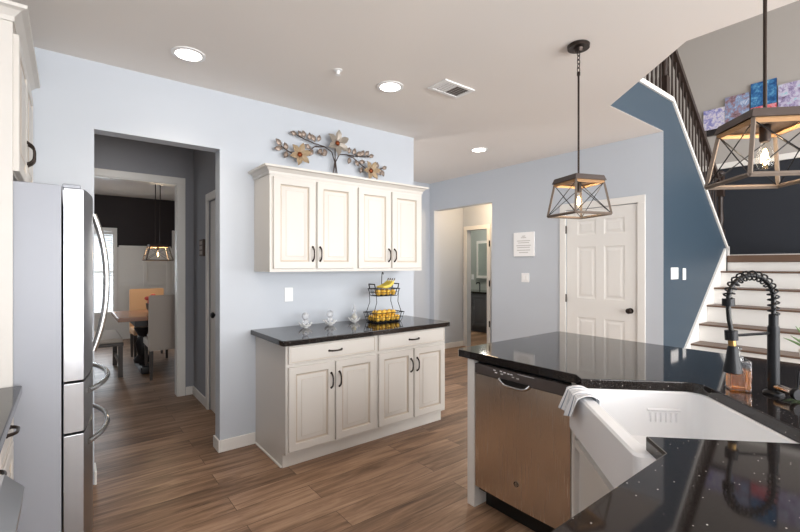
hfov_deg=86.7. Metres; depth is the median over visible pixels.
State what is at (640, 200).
trim
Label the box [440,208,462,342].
wall
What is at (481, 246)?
medicine cabinet
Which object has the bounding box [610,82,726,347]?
wall
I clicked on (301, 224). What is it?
upper cabinet
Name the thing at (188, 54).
recessed light
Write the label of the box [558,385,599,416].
dish towel
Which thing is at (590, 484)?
base cabinet
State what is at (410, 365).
base cabinet
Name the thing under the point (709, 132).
print
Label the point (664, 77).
stair railing
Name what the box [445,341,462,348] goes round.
baseboard
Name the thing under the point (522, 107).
ceiling
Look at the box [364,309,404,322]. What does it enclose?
tray
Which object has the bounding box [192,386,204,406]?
baseboard
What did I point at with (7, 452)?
base cabinet
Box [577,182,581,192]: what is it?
socket
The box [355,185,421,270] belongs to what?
upper cabinet
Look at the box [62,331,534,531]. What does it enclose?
floor
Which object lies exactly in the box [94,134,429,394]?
wall
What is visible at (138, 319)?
dining table
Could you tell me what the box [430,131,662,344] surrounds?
wall
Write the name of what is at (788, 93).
print
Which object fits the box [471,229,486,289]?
wall
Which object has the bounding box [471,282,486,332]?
bathroom vanity
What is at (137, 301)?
dining chair
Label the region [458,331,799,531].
countertop
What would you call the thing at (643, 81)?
trim
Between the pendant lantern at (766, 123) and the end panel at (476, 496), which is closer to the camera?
the pendant lantern at (766, 123)
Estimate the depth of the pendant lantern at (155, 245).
6.12 m
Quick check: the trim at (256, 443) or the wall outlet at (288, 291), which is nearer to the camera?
the trim at (256, 443)
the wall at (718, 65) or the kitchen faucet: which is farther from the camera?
the wall at (718, 65)
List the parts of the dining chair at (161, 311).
seat, leg, leg, backrest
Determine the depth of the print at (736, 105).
6.05 m
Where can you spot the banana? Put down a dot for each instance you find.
(392, 282)
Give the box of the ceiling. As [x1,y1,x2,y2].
[3,0,797,200]
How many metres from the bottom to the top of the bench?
0.500 m
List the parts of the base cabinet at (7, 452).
drawer, door, handle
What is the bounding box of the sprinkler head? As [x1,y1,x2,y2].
[334,68,341,75]
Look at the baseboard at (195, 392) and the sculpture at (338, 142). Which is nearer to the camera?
the sculpture at (338, 142)
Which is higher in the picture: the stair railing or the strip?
the stair railing
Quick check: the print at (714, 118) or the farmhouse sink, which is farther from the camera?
the print at (714, 118)
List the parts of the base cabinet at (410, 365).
door, drawer, door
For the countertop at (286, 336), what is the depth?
3.38 m
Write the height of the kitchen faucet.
0.488 m
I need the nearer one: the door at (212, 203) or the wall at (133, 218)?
the door at (212, 203)
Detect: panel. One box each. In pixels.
[0,19,12,440]
[468,358,485,506]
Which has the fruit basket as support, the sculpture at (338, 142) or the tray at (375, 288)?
the tray at (375, 288)
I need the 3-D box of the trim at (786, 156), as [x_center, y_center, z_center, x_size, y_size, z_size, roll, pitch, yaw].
[6.134,-0.805,4.383,0.034,1.365,6.550,0,0,-38]
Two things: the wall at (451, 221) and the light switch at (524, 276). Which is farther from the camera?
the wall at (451, 221)
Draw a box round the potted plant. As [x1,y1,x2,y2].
[784,327,799,354]
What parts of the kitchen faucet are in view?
docking arm, lever stem, lever knob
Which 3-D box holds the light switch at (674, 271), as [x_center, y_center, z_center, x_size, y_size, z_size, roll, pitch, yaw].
[2.815,0.084,4.343,0.190,0.120,0.010,0,0,-38]
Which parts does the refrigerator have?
drawer, drawer, door, handle, handle, handle, handle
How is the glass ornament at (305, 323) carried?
on the countertop at (286, 336)
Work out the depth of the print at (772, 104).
5.76 m
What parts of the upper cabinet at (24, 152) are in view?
door, door, handle, handle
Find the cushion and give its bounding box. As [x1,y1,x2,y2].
[94,330,122,344]
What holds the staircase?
on the floor
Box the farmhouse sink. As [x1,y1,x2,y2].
[569,388,799,488]
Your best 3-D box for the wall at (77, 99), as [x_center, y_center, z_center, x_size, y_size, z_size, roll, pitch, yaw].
[-1.325,0.051,3.340,3.626,2.743,0.125,0,0,-38]
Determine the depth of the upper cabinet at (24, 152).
1.95 m
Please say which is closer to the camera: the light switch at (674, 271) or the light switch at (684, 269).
the light switch at (674, 271)
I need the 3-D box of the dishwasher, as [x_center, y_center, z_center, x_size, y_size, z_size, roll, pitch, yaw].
[0.847,0.986,2.421,0.602,0.863,0.600,0,0,-38]
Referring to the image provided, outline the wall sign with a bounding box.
[514,232,534,256]
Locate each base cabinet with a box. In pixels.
[0,417,19,479]
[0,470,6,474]
[256,335,375,467]
[372,327,444,440]
[573,432,613,515]
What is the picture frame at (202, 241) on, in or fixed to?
attached to the wall at (204, 161)
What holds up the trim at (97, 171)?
attached to the wall at (111, 153)
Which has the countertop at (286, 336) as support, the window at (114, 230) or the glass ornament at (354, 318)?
the glass ornament at (354, 318)
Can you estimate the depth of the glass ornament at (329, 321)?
3.60 m
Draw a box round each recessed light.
[171,46,205,62]
[377,81,402,92]
[470,147,487,151]
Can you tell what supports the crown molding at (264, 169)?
attached to the wall at (77, 99)
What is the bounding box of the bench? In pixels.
[94,330,123,377]
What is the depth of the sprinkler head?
2.86 m
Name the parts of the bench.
leg, leg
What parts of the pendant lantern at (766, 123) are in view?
rail, rod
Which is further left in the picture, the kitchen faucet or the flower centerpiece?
the flower centerpiece
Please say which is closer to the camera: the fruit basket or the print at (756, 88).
the fruit basket
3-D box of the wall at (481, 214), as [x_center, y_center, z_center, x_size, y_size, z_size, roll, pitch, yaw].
[1.637,0.051,6.916,0.100,2.743,1.560,0,0,-38]
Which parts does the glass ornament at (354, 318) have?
lotus dish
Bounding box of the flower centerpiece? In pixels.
[144,294,154,309]
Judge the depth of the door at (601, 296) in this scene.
4.65 m
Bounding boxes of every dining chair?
[129,288,167,357]
[143,295,174,380]
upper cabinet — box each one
[13,27,35,181]
[254,174,354,271]
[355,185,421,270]
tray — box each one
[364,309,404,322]
[368,283,399,296]
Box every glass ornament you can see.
[299,312,311,327]
[323,310,336,324]
[348,304,359,321]
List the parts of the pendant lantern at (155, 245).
rod, rail, rod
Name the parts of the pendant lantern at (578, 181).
rod, rail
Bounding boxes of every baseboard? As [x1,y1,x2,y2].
[94,432,254,484]
[186,386,191,394]
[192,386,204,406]
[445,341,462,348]
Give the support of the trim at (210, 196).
attached to the wall at (204, 161)
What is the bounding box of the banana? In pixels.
[383,278,394,287]
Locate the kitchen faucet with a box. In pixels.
[722,270,799,399]
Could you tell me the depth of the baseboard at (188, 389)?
4.65 m
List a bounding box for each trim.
[94,168,184,396]
[119,245,170,332]
[205,190,214,409]
[255,441,281,467]
[463,224,490,345]
[560,194,645,342]
[639,78,729,257]
[684,248,725,348]
[700,151,799,254]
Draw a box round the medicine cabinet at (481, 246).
[476,240,486,277]
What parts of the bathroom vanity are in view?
door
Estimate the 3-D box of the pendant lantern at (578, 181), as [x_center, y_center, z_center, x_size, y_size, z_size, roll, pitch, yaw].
[1.070,-0.806,2.540,0.267,1.029,0.267,0,0,-17]
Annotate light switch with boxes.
[521,273,528,281]
[671,268,677,278]
[683,268,685,279]
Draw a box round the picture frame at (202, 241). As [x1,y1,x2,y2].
[199,239,204,255]
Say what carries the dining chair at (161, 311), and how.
on the floor
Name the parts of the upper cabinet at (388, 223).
door, door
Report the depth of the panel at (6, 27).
1.78 m
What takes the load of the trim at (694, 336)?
attached to the wall at (693, 241)
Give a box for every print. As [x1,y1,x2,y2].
[703,106,724,130]
[707,129,716,136]
[725,92,749,122]
[751,78,776,107]
[751,102,776,108]
[778,80,799,106]
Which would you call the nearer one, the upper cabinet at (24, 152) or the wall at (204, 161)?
the upper cabinet at (24, 152)
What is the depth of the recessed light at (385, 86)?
3.12 m
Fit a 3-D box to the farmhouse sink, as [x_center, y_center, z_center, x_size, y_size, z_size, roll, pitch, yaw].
[1.007,0.671,1.550,0.565,0.242,0.710,0,0,7]
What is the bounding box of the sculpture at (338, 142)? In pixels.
[274,130,386,179]
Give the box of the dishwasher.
[475,361,571,531]
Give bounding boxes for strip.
[572,383,576,516]
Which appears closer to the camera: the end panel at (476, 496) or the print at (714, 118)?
the end panel at (476, 496)
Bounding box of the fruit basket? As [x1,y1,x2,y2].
[364,272,404,322]
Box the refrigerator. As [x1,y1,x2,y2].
[13,181,109,531]
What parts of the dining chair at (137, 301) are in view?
leg, seat, leg, backrest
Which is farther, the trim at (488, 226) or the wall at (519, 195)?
the trim at (488, 226)
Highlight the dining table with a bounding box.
[112,310,149,373]
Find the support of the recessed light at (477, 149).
in the ceiling
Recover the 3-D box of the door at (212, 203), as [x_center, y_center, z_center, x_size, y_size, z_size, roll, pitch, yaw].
[-1.629,0.396,3.842,0.105,2.037,0.810,0,0,-38]
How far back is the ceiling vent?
3.16 m
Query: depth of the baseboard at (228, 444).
3.27 m
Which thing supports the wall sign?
attached to the wall at (519, 195)
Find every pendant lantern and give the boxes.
[142,185,173,260]
[547,39,612,218]
[704,0,799,189]
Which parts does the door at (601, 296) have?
knob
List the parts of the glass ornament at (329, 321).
lotus dish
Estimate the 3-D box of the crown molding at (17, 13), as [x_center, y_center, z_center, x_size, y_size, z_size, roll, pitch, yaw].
[-2.135,-1.060,1.980,0.655,0.062,1.015,0,0,-38]
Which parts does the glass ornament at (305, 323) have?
lotus dish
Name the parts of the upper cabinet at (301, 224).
door, handle, door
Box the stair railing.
[643,49,724,235]
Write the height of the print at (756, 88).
0.330 m
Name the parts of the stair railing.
newel post, handrail, newel post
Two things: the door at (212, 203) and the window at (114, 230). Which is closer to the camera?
the door at (212, 203)
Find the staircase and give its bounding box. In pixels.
[691,254,799,363]
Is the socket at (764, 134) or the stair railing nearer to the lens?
the socket at (764, 134)
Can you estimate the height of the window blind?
1.495 m
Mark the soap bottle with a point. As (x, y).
(742, 382)
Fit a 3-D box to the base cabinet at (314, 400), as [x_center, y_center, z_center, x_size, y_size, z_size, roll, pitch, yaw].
[-0.657,0.986,3.373,0.760,0.872,0.646,0,0,-38]
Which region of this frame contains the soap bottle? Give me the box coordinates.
[725,347,751,392]
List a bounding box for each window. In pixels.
[94,227,116,315]
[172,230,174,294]
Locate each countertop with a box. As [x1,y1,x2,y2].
[0,386,21,452]
[251,315,449,346]
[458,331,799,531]
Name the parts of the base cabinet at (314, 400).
door, drawer, handle, door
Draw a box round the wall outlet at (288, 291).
[285,287,292,301]
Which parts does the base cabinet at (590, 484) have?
door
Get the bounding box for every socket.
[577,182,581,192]
[759,124,770,142]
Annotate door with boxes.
[210,200,214,412]
[565,203,636,341]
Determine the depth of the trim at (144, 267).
8.36 m
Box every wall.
[31,47,413,492]
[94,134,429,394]
[94,194,174,338]
[194,149,214,409]
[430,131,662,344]
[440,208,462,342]
[463,204,491,345]
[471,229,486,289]
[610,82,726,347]
[653,0,799,305]
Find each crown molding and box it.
[0,0,39,90]
[248,163,428,193]
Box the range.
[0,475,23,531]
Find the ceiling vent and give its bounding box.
[428,79,474,98]
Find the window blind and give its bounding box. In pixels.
[94,231,112,311]
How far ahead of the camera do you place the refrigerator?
1.91 m
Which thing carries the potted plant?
on the countertop at (692, 485)
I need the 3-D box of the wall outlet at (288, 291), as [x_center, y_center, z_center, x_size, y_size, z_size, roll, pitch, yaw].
[-0.933,0.246,3.561,0.072,0.116,0.008,0,0,-38]

